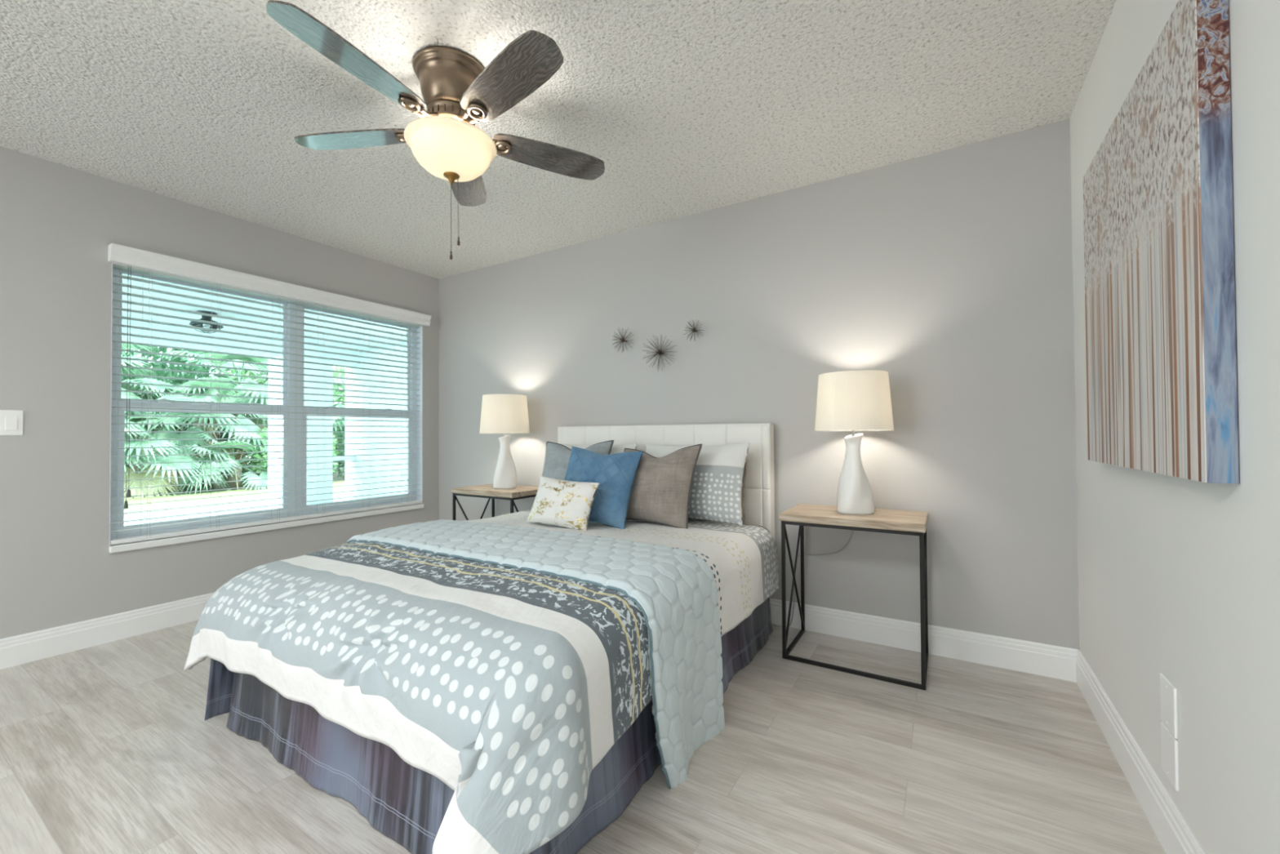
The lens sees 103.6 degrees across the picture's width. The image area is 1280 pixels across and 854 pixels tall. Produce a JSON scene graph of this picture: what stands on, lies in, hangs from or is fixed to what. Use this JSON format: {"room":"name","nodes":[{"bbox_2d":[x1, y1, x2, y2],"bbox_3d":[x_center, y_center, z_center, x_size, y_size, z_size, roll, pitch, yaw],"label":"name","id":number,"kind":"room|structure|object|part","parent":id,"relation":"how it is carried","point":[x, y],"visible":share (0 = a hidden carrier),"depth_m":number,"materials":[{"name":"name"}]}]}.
{"room":"bedroom","nodes":[
{"label":"bedroom","id":0,"kind":"room"},
{"bbox_2d":[0,146,439,639],"bbox_3d":[-3.638,-0.106,1.438,0.160,2.440,7.000,-1,-1,31],"label":"wall","id":1,"kind":"structure","parent":0,"point":[59,223],"depth_m":2.59,"materials":[{"name":"grey paint"}]},
{"bbox_2d":[0,409,23,435],"bbox_3d":[-2.966,-0.020,2.376,0.012,0.120,0.074,-1,-1,31],"label":"light switch","id":2,"kind":"object","parent":1,"relation":"attached to","point":[11,421],"visible":1,"depth_m":2.38,"materials":[{"name":"white plastic"}]},
{"bbox_2d":[0,591,214,669],"bbox_3d":[-3.556,1.045,1.376,0.015,0.136,7.000,-1,-1,31],"label":"baseboard","id":3,"kind":"structure","parent":1,"relation":"attached to","point":[27,647],"depth_m":2.60,"materials":[{"name":"white paint"}]},
{"bbox_2d":[109,262,422,546],"bbox_3d":[-2.387,-0.138,3.500,0.159,1.550,1.858,-1,-1,31],"label":"window","id":4,"kind":"structure","parent":1,"relation":"in","point":[114,468],"depth_m":3.08,"materials":[{"name":"white plastic"}]},
{"bbox_3d":[-2.661,-0.493,3.123,0.020,0.768,0.833,-1,-1,31],"label":"sash","id":5,"kind":"part","parent":4,"relation":"part of","materials":[{"name":"white plastic"}]},
{"bbox_3d":[-2.636,0.227,3.100,0.025,0.730,0.833,-1,-1,31],"label":"sash","id":6,"kind":"part","parent":4,"relation":"part of","materials":[{"name":"white plastic"}]},
{"bbox_2d":[107,243,431,545],"bbox_3d":[-2.312,-0.159,3.470,0.117,1.586,1.914,-1,-1,31],"label":"window blind","id":7,"kind":"object","parent":4,"relation":"attached to","point":[124,258],"visible":0.91,"depth_m":3.19,"materials":[{"name":"white paint"}]},
{"bbox_3d":[-2.764,-0.230,2.714,0.002,1.285,0.002,-1,-1,31],"label":"lift cord","id":8,"kind":"part","parent":7,"relation":"part of","materials":[{"name":"white fabric"}]},
{"bbox_3d":[-2.759,-0.260,2.723,0.002,1.225,0.002,-1,-1,31],"label":"lift cord","id":9,"kind":"part","parent":7,"relation":"part of","materials":[{"name":"white fabric"}]},
{"bbox_3d":[-2.750,-0.131,2.800,0.062,1.480,0.013,0,-1,8],"label":"ladder cord","id":10,"kind":"part","parent":7,"relation":"part of","materials":[{"name":"white fabric"}]},
{"bbox_3d":[-2.590,-0.129,3.065,0.062,1.480,0.013,0,-1,8],"label":"ladder cord","id":11,"kind":"part","parent":7,"relation":"part of","materials":[{"name":"white fabric"}]},
{"bbox_3d":[-2.340,0.622,3.463,0.052,0.024,1.846,-1,-1,31],"label":"rail","id":12,"kind":"part","parent":7,"relation":"part of","materials":[{"name":"white paint"}]},
{"bbox_3d":[-2.348,-0.884,3.484,0.052,0.050,1.850,-1,-1,31],"label":"head rail","id":13,"kind":"part","parent":7,"relation":"part of","materials":[{"name":"white paint"}]},
{"bbox_3d":[-2.421,-0.126,3.343,0.062,1.480,0.013,0,-1,8],"label":"ladder cord","id":14,"kind":"part","parent":7,"relation":"part of","materials":[{"name":"white fabric"}]},
{"bbox_3d":[-2.273,-0.123,3.587,0.062,1.480,0.013,0,-1,8],"label":"ladder cord","id":15,"kind":"part","parent":7,"relation":"part of","materials":[{"name":"white fabric"}]},
{"bbox_3d":[-1.936,-0.117,4.142,0.062,1.480,0.013,0,-1,8],"label":"ladder cord","id":16,"kind":"part","parent":7,"relation":"part of","materials":[{"name":"white fabric"}]},
{"bbox_2d":[295,304,416,515],"bbox_3d":[-2.169,-0.134,3.907,0.060,1.550,0.935,-1,-1,31],"label":"window","id":17,"kind":"structure","parent":4,"relation":"attached to","point":[298,409],"depth_m":3.75,"materials":[{"name":"white plastic"}]},
{"bbox_3d":[-2.179,-0.485,3.917,0.020,0.768,0.845,-1,-1,31],"label":"sash","id":18,"kind":"part","parent":17,"relation":"part of","materials":[{"name":"white plastic"}]},
{"bbox_3d":[-2.154,0.236,3.894,0.025,0.730,0.845,-1,-1,31],"label":"sash","id":19,"kind":"part","parent":17,"relation":"part of","materials":[{"name":"white plastic"}]},
{"bbox_2d":[109,503,423,552],"bbox_3d":[-2.330,0.654,3.456,0.082,0.036,1.858,-1,-1,31],"label":"window sill","id":20,"kind":"structure","parent":1,"relation":"attached to","point":[181,539],"depth_m":3.17,"materials":[{"name":"white paint"}]},
{"bbox_2d":[0,0,1116,279],"bbox_3d":[-1.717,-1.452,0.380,4.574,0.200,7.160,-1,-1,31],"label":"ceiling","id":21,"kind":"structure","parent":0,"point":[687,107],"depth_m":2.05,"materials":[{"name":"white paint"}]},
{"bbox_2d":[266,0,604,259],"bbox_3d":[-0.710,-0.980,1.851,1.194,0.713,1.178,-1,-1,31],"label":"ceiling fan","id":22,"kind":"object","parent":21,"relation":"hanging from","point":[458,93],"visible":1,"depth_m":1.78,"materials":[{"name":"brown metal"}]},
{"bbox_3d":[-0.873,-1.116,1.541,0.143,0.035,0.478,-1,-1,25],"label":"blade","id":23,"kind":"part","parent":22,"relation":"part of","materials":[{"name":"brown wood"}]},
{"bbox_3d":[-1.094,-1.109,1.942,0.478,0.035,0.143,0,-1,7],"label":"blade","id":24,"kind":"part","parent":22,"relation":"part of","materials":[{"name":"brown wood"}]},
{"bbox_3d":[-0.708,-1.006,1.892,0.326,0.129,0.326,-1,-1,31],"label":"lamp shade","id":25,"kind":"part","parent":22,"relation":"part of","materials":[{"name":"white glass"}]},
{"bbox_3d":[-0.704,-0.798,1.878,0.002,0.303,0.014,0,-1,-14],"label":"pull chain","id":26,"kind":"part","parent":22,"relation":"part of","materials":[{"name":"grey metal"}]},
{"bbox_3d":[-0.686,-0.824,1.880,0.025,0.250,0.002,-1,-1,25],"label":"pull chain","id":27,"kind":"part","parent":22,"relation":"part of","materials":[{"name":"grey metal"}]},
{"bbox_3d":[-0.782,-1.106,2.275,0.143,0.035,0.478,0,-1,-11],"label":"blade","id":28,"kind":"part","parent":22,"relation":"part of","materials":[{"name":"brown wood"}]},
{"bbox_3d":[-0.425,-1.117,1.627,0.478,0.035,0.143,-1,-1,43],"label":"blade","id":29,"kind":"part","parent":22,"relation":"part of","materials":[{"name":"brown wood"}]},
{"bbox_3d":[-0.368,-1.111,2.082,0.478,0.035,0.143,0,-1,-29],"label":"blade","id":30,"kind":"part","parent":22,"relation":"part of","materials":[{"name":"brown wood"}]},
{"bbox_2d":[0,619,1165,853],"bbox_3d":[-1.702,1.163,0.343,4.574,0.150,7.160,-1,-1,31],"label":"floor","id":31,"kind":"structure","parent":0,"point":[108,748],"depth_m":1.60,"materials":[{"name":"grey wood"}]},
{"bbox_2d":[451,483,538,519],"bbox_3d":[-1.002,0.786,3.654,0.612,0.690,0.400,-1,-1,31],"label":"nightstand","id":32,"kind":"object","parent":31,"relation":"on","point":[485,491],"visible":0.49,"depth_m":3.53,"materials":[{"name":"black"}]},
{"bbox_3d":[-1.346,0.805,3.647,0.016,0.655,0.016,-1,-1,31],"label":"leg","id":33,"kind":"part","parent":32,"relation":"part of","materials":[{"name":"black metal"}]},
{"bbox_3d":[-1.155,0.809,3.961,0.016,0.655,0.016,-1,-1,31],"label":"leg","id":34,"kind":"part","parent":32,"relation":"part of","materials":[{"name":"black metal"}]},
{"bbox_3d":[-1.004,0.484,3.658,0.596,0.016,0.384,-1,-1,31],"label":"frame","id":35,"kind":"part","parent":32,"relation":"part of","materials":[{"name":"black"}]},
{"bbox_2d":[479,394,529,488],"bbox_3d":[-0.980,0.107,3.653,0.352,0.668,0.352,-1,-1,31],"label":"table lamp","id":36,"kind":"object","parent":32,"relation":"on","point":[504,414],"visible":1,"depth_m":3.54,"materials":[{"name":"white ceramic"}]},
{"bbox_3d":[-0.981,-0.091,3.656,0.352,0.273,0.352,-1,-1,31],"label":"lamp shade","id":37,"kind":"part","parent":36,"relation":"part of","materials":[{"name":"white fabric"}]},
{"bbox_3d":[-0.850,0.798,3.346,0.016,0.655,0.016,-1,-1,31],"label":"leg","id":38,"kind":"part","parent":32,"relation":"part of","materials":[{"name":"black metal"}]},
{"bbox_2d":[557,422,774,539],"bbox_3d":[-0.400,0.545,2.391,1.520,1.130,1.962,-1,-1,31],"label":"headboard","id":39,"kind":"object","parent":31,"relation":"on","point":[759,483],"visible":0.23,"depth_m":2.90,"materials":[{"name":"white leather"}]},
{"bbox_2d":[183,510,778,853],"bbox_3d":[-0.454,0.716,2.224,1.810,0.466,1.950,-1,-1,34],"label":"comforter","id":40,"kind":"object","parent":39,"relation":"on","point":[508,686],"visible":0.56,"depth_m":1.35,"materials":[{"name":"fabric"}]},
{"bbox_2d":[346,519,724,789],"bbox_3d":[-0.551,0.801,2.101,1.739,0.685,0.495,-1,-1,31],"label":"quilt","id":41,"kind":"object","parent":40,"relation":"on","point":[675,591],"visible":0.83,"depth_m":1.74,"materials":[{"name":"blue fabric"}]},
{"bbox_2d":[525,476,599,530],"bbox_3d":[-0.396,0.386,2.560,0.385,0.250,0.151,-1,-1,31],"label":"lumbar pillow","id":42,"kind":"object","parent":40,"relation":"on","point":[557,502],"visible":1,"depth_m":2.50,"materials":[{"name":"white fabric"}]},
{"bbox_2d":[542,440,613,479],"bbox_3d":[-0.417,0.305,3.068,0.508,0.450,0.217,-1,-1,26],"label":"throw pillow","id":43,"kind":"object","parent":40,"relation":"on","point":[557,459],"visible":0.34,"depth_m":3.07,"materials":[{"name":"grey fabric"}]},
{"bbox_2d":[559,443,637,454],"bbox_3d":[-0.330,0.313,3.191,0.663,0.421,0.206,-1,-1,31],"label":"sham","id":44,"kind":"object","parent":40,"relation":"on","point":[618,448],"visible":0.11,"depth_m":3.11,"materials":[{"name":"fabric"}]},
{"bbox_2d":[564,446,643,528],"bbox_3d":[-0.236,0.313,2.697,0.475,0.418,0.228,-1,-1,29],"label":"throw pillow","id":45,"kind":"object","parent":40,"relation":"on","point":[615,473],"visible":0.76,"depth_m":2.62,"materials":[{"name":"blue fabric"}]},
{"bbox_2d":[624,444,702,528],"bbox_3d":[0.073,0.307,2.689,0.495,0.434,0.217,-1,-1,31],"label":"throw pillow","id":46,"kind":"object","parent":40,"relation":"on","point":[660,491],"visible":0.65,"depth_m":2.59,"materials":[{"name":"grey fabric"}]},
{"bbox_2d":[645,442,750,525],"bbox_3d":[0.280,0.304,2.806,0.660,0.432,0.207,-1,-1,31],"label":"sham","id":47,"kind":"object","parent":40,"relation":"on","point":[717,485],"visible":0.57,"depth_m":2.66,"materials":[{"name":"fabric"}]},
{"bbox_2d":[204,596,773,853],"bbox_3d":[-0.455,0.937,2.308,1.612,0.337,1.930,-1,-1,31],"label":"bed skirt","id":48,"kind":"object","parent":39,"relation":"on","point":[407,804],"visible":0.3,"depth_m":1.50,"materials":[{"name":"fabric"}]},
{"bbox_3d":[-1.110,0.946,2.706,0.079,0.337,1.930,-1,-1,31],"label":"panel","id":49,"kind":"part","parent":48,"relation":"part of","materials":[{"name":"fabric"}]},
{"bbox_3d":[-0.896,0.928,1.497,1.450,0.336,0.040,-1,-1,31],"label":"foot panel","id":50,"kind":"part","parent":48,"relation":"part of","materials":[{"name":"fabric"}]},
{"bbox_3d":[0.234,0.928,1.934,0.044,0.336,1.855,-1,-1,31],"label":"panel","id":51,"kind":"part","parent":48,"relation":"part of","materials":[{"name":"fabric"}]},
{"bbox_3d":[-0.060,0.635,2.921,1.510,0.164,0.502,-1,-1,31],"label":"fitted sheet","id":52,"kind":"object","parent":39,"relation":"on","visible":0},
{"bbox_2d":[742,459,747,524],"bbox_3d":[0.318,0.361,2.915,0.619,0.355,0.144,-1,-1,31],"label":"bed pillow","id":53,"kind":"object","parent":52,"relation":"on","point":[746,462],"visible":0.04,"depth_m":2.76,"materials":[{"name":"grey fabric"}]},
{"bbox_2d":[778,503,928,690],"bbox_3d":[1.032,0.757,2.419,0.612,0.690,0.400,-1,-1,31],"label":"nightstand","id":54,"kind":"object","parent":31,"relation":"on","point":[882,520],"visible":0.96,"depth_m":2.33,"materials":[{"name":"brown wood"}]},
{"bbox_3d":[0.689,0.776,2.412,0.016,0.655,0.016,-1,-1,31],"label":"leg","id":55,"kind":"part","parent":54,"relation":"part of","materials":[{"name":"black metal"}]},
{"bbox_3d":[0.880,0.780,2.727,0.016,0.655,0.016,-1,-1,31],"label":"leg","id":56,"kind":"part","parent":54,"relation":"part of","materials":[{"name":"black metal"}]},
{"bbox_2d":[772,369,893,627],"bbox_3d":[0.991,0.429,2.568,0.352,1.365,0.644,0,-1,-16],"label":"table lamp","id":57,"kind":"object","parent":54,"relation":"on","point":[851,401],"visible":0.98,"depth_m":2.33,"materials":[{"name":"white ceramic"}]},
{"bbox_3d":[0.902,0.757,2.670,0.443,0.712,0.155,-1,-1,31],"label":"power cord","id":58,"kind":"part","parent":57,"relation":"part of","materials":[{"name":"grey plastic"}]},
{"bbox_3d":[1.030,-0.119,2.436,0.352,0.273,0.352,-1,-1,31],"label":"lamp shade","id":59,"kind":"part","parent":57,"relation":"part of","materials":[{"name":"white fabric"}]},
{"bbox_3d":[1.030,0.455,2.424,0.596,0.016,0.384,-1,-1,31],"label":"frame","id":60,"kind":"part","parent":54,"relation":"part of","materials":[{"name":"black"}]},
{"bbox_3d":[1.032,1.094,2.411,0.596,0.016,0.376,-1,-1,31],"label":"frame","id":61,"kind":"part","parent":54,"relation":"part of","materials":[{"name":"black metal"}]},
{"bbox_3d":[1.185,0.769,2.111,0.016,0.655,0.016,-1,-1,31],"label":"leg","id":62,"kind":"part","parent":54,"relation":"part of","materials":[{"name":"black metal"}]},
{"bbox_3d":[1.376,0.773,2.426,0.016,0.655,0.016,-1,-1,31],"label":"leg","id":63,"kind":"part","parent":54,"relation":"part of","materials":[{"name":"black metal"}]},
{"bbox_2d":[439,119,1079,648],"bbox_3d":[0.107,-0.100,3.353,4.574,2.440,0.160,-1,-1,31],"label":"wall","id":64,"kind":"structure","parent":0,"point":[948,273],"depth_m":2.62,"materials":[{"name":"grey paint"}]},
{"bbox_2d":[611,328,633,351],"bbox_3d":[-0.123,-0.578,3.328,0.170,0.165,0.130,-1,-1,31],"label":"starburst","id":65,"kind":"object","parent":64,"relation":"attached to","point":[623,339],"visible":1,"depth_m":3.33,"materials":[{"name":"brown metal"}]},
{"bbox_2d":[643,335,673,371],"bbox_3d":[0.108,-0.469,3.170,0.225,0.234,0.158,-1,-1,31],"label":"starburst","id":66,"kind":"object","parent":64,"relation":"attached to","point":[659,352],"visible":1,"depth_m":3.18,"materials":[{"name":"brown metal"}]},
{"bbox_2d":[684,320,704,339],"bbox_3d":[0.324,-0.588,3.066,0.129,0.136,0.114,-1,-1,31],"label":"starburst","id":67,"kind":"object","parent":64,"relation":"attached to","point":[694,330],"visible":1,"depth_m":3.07,"materials":[{"name":"brown metal"}]},
{"bbox_2d":[769,598,1077,681],"bbox_3d":[0.068,1.051,3.262,4.254,0.136,0.015,-1,-1,31],"label":"baseboard","id":68,"kind":"structure","parent":64,"relation":"attached to","point":[1027,656],"depth_m":2.42,"materials":[{"name":"white paint"}]},
{"bbox_2d":[1069,0,1279,853],"bbox_3d":[0.136,-0.160,-0.852,0.160,2.440,7.000,-1,-1,31],"label":"wall","id":69,"kind":"structure","parent":0,"point":[1179,578],"depth_m":1.09,"materials":[{"name":"white paint"}]},
{"bbox_2d":[1075,648,1204,853],"bbox_3d":[0.067,0.993,-0.823,0.015,0.136,7.000,-1,-1,31],"label":"baseboard","id":70,"kind":"structure","parent":69,"relation":"attached to","point":[1175,836],"depth_m":1.47,"materials":[{"name":"white paint"}]},
{"bbox_2d":[1082,0,1239,484],"bbox_3d":[1.369,-0.393,1.387,0.045,1.013,0.951,-1,-1,31],"label":"canvas painting","id":71,"kind":"object","parent":69,"relation":"attached to","point":[1162,390],"visible":1,"depth_m":1.13},
{"bbox_2d":[1160,672,1177,738],"bbox_3d":[1.344,0.707,1.281,0.008,0.124,0.098,-1,-1,31],"label":"wall plate","id":72,"kind":"object","parent":69,"relation":"attached to","point":[1168,692],"visible":1,"depth_m":1.27,"materials":[{"name":"white plastic"}]},
{"bbox_2d":[1160,721,1179,791],"bbox_3d":[1.345,0.834,1.280,0.008,0.124,0.098,-1,-1,31],"label":"wall plate","id":73,"kind":"object","parent":69,"relation":"attached to","point":[1169,744],"visible":1,"depth_m":1.27,"materials":[{"name":"white plastic"}]},
{"label":"outside","id":74,"kind":"structure","parent":0,"visible":0},
{"bbox_2d":[124,464,344,498],"bbox_3d":[-12.572,1.584,16.786,12.600,0.200,34.000,-1,-1,31],"label":"planting bed","id":75,"kind":"object","parent":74,"point":[335,476],"depth_m":11.38,"materials":[{"name":"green plant"}]},
{"bbox_2d":[121,389,158,454],"bbox_3d":[-11.404,0.200,9.156,3.353,3.506,3.144,0,-1,7],"label":"fan palm","id":76,"kind":"object","parent":75,"relation":"on","point":[139,426],"visible":0.02,"depth_m":10.06,"materials":[{"name":"green plant"}]},
{"bbox_2d":[120,342,168,466],"bbox_3d":[-12.173,-0.392,11.092,3.530,3.593,3.469,-1,-1,31],"label":"fan palm","id":77,"kind":"object","parent":75,"relation":"on","point":[124,346],"visible":0.09,"depth_m":11.45,"materials":[{"name":"green plant"}]},
{"bbox_2d":[121,362,247,483],"bbox_3d":[-13.125,-0.097,13.653,4.509,3.432,5.300,-1,-1,31],"label":"leafy shrub","id":78,"kind":"object","parent":75,"relation":"on","point":[159,373],"visible":0.04,"depth_m":13.37,"materials":[{"name":"green plant"}]},
{"bbox_2d":[124,411,245,498],"bbox_3d":[-10.112,0.828,10.045,2.793,2.678,3.069,0,-1,11],"label":"fan palm","id":79,"kind":"object","parent":75,"relation":"on","point":[145,443],"visible":0.38,"depth_m":9.91,"materials":[{"name":"green plant"}]},
{"bbox_2d":[121,344,264,444],"bbox_3d":[-15.639,-1.057,15.303,5.237,5.720,7.598,-1,-1,31],"label":"leafy shrub","id":80,"kind":"object","parent":75,"relation":"on","point":[156,349],"visible":0.05,"depth_m":15.41,"materials":[{"name":"green plant"}]},
{"bbox_2d":[124,377,267,488],"bbox_3d":[-10.445,0.467,11.805,3.518,3.268,3.204,0,-1,-36],"label":"fan palm","id":81,"kind":"object","parent":75,"relation":"on","point":[200,384],"visible":0.38,"depth_m":11.41,"materials":[{"name":"green plant"}]},
{"bbox_2d":[151,350,268,479],"bbox_3d":[-10.862,-0.321,13.748,3.732,3.510,3.183,0,-1,-19],"label":"fan palm","id":82,"kind":"object","parent":75,"relation":"on","point":[263,394],"visible":0.3,"depth_m":13.10,"materials":[{"name":"green plant"}]},
{"bbox_2d":[173,429,267,494],"bbox_3d":[-9.119,1.220,11.369,2.167,2.324,2.355,-1,-1,31],"label":"fan palm","id":83,"kind":"object","parent":75,"relation":"on","point":[206,464],"visible":0.54,"depth_m":10.91,"materials":[{"name":"green plant"}]},
{"bbox_2d":[222,358,345,472],"bbox_3d":[-11.040,-0.453,16.641,4.565,4.249,5.386,-1,-1,31],"label":"leafy shrub","id":84,"kind":"object","parent":75,"relation":"on","point":[336,368],"visible":0.02,"depth_m":15.88,"materials":[{"name":"green plant"}]},
{"bbox_2d":[247,427,338,473],"bbox_3d":[-8.520,0.627,12.476,1.941,1.771,1.955,0,-1,-16],"label":"leafy shrub","id":85,"kind":"object","parent":75,"relation":"on","point":[264,455],"visible":0.13,"depth_m":11.83,"materials":[{"name":"green plant"}]},
{"bbox_2d":[258,375,345,455],"bbox_3d":[-9.052,-0.193,14.472,3.287,3.257,3.350,-1,-1,13],"label":"fan palm","id":86,"kind":"object","parent":75,"relation":"on","point":[335,380],"visible":0.11,"depth_m":13.82,"materials":[{"name":"green plant"}]},
{"bbox_2d":[333,416,345,479],"bbox_3d":[-7.635,0.505,13.701,1.693,2.019,1.686,-1,-1,31],"label":"leafy shrub","id":87,"kind":"object","parent":75,"relation":"on","point":[341,452],"visible":0.1,"depth_m":13.32,"materials":[{"name":"green plant"}]},
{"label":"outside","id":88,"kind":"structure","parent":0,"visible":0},
{"bbox_2d":[124,481,344,512],"bbox_3d":[-7.415,1.438,10.733,2.500,0.160,19.000,-1,-1,31],"label":"lawn","id":89,"kind":"structure","parent":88,"point":[161,505],"depth_m":9.38,"materials":[{"name":"green plant"}]},
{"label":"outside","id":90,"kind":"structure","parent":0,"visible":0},
{"bbox_2d":[124,492,344,525],"bbox_3d":[-4.633,1.331,6.413,6.740,0.120,9.500,-1,-1,31],"label":"floor","id":91,"kind":"structure","parent":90,"point":[134,516],"depth_m":7.76,"materials":[{"name":"grey concrete"}]},
{"bbox_2d":[267,355,333,509],"bbox_3d":[-4.289,0.216,6.371,0.400,2.145,0.565,-1,-1,31],"label":"porch column","id":92,"kind":"structure","parent":91,"relation":"on","point":[274,402],"depth_m":6.29,"materials":[{"name":"white paint"}]},
{"bbox_2d":[121,319,359,365],"bbox_3d":[-5.410,-0.963,4.599,0.350,0.175,5.550,-1,-1,31],"label":"beam","id":93,"kind":"structure","parent":92,"relation":"on","point":[124,330],"depth_m":5.55,"materials":[{"name":"white paint"}]},
{"bbox_2d":[121,273,406,351],"bbox_3d":[-4.167,-1.157,3.964,3.340,0.180,5.750,-1,-1,31],"label":"ceiling","id":94,"kind":"structure","parent":93,"relation":"on","point":[135,307],"depth_m":4.83,"materials":[{"name":"white paint"}]},
{"bbox_2d":[189,310,223,333],"bbox_3d":[-4.004,-0.963,4.652,0.243,0.189,0.243,-1,-1,31],"label":"porch light","id":95,"kind":"object","parent":94,"relation":"attached to","point":[193,323],"visible":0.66,"depth_m":4.63,"materials":[{"name":"grey metal"}]},
{"bbox_3d":[-4.003,-0.936,4.652,0.058,0.058,0.058,-1,-1,31],"label":"light bulb","id":96,"kind":"part","parent":95,"relation":"part of","materials":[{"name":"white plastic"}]},
{"bbox_3d":[-4.003,-0.959,4.652,0.243,0.056,0.243,-1,-1,31],"label":"lamp shade","id":97,"kind":"part","parent":95,"relation":"part of","materials":[{"name":"clear glass"}]},
{"bbox_3d":[-4.003,-0.915,4.652,0.160,0.067,0.160,-1,-1,31],"label":"lamp shade","id":98,"kind":"part","parent":95,"relation":"part of","materials":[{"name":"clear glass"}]},
{"bbox_2d":[333,455,356,460],"bbox_3d":[-4.041,0.420,6.775,0.120,0.055,0.385,-1,-1,31],"label":"rail","id":99,"kind":"object","parent":92,"relation":"attached to","point":[350,457],"visible":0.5,"depth_m":6.78,"materials":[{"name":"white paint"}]},
{"bbox_2d":[344,344,407,500],"bbox_3d":[-2.690,0.118,6.300,3.270,2.320,0.200,-1,-1,31],"label":"wall","id":100,"kind":"structure","parent":91,"relation":"on","point":[357,469],"depth_m":6.67,"materials":[{"name":"white paint"}]}
]}

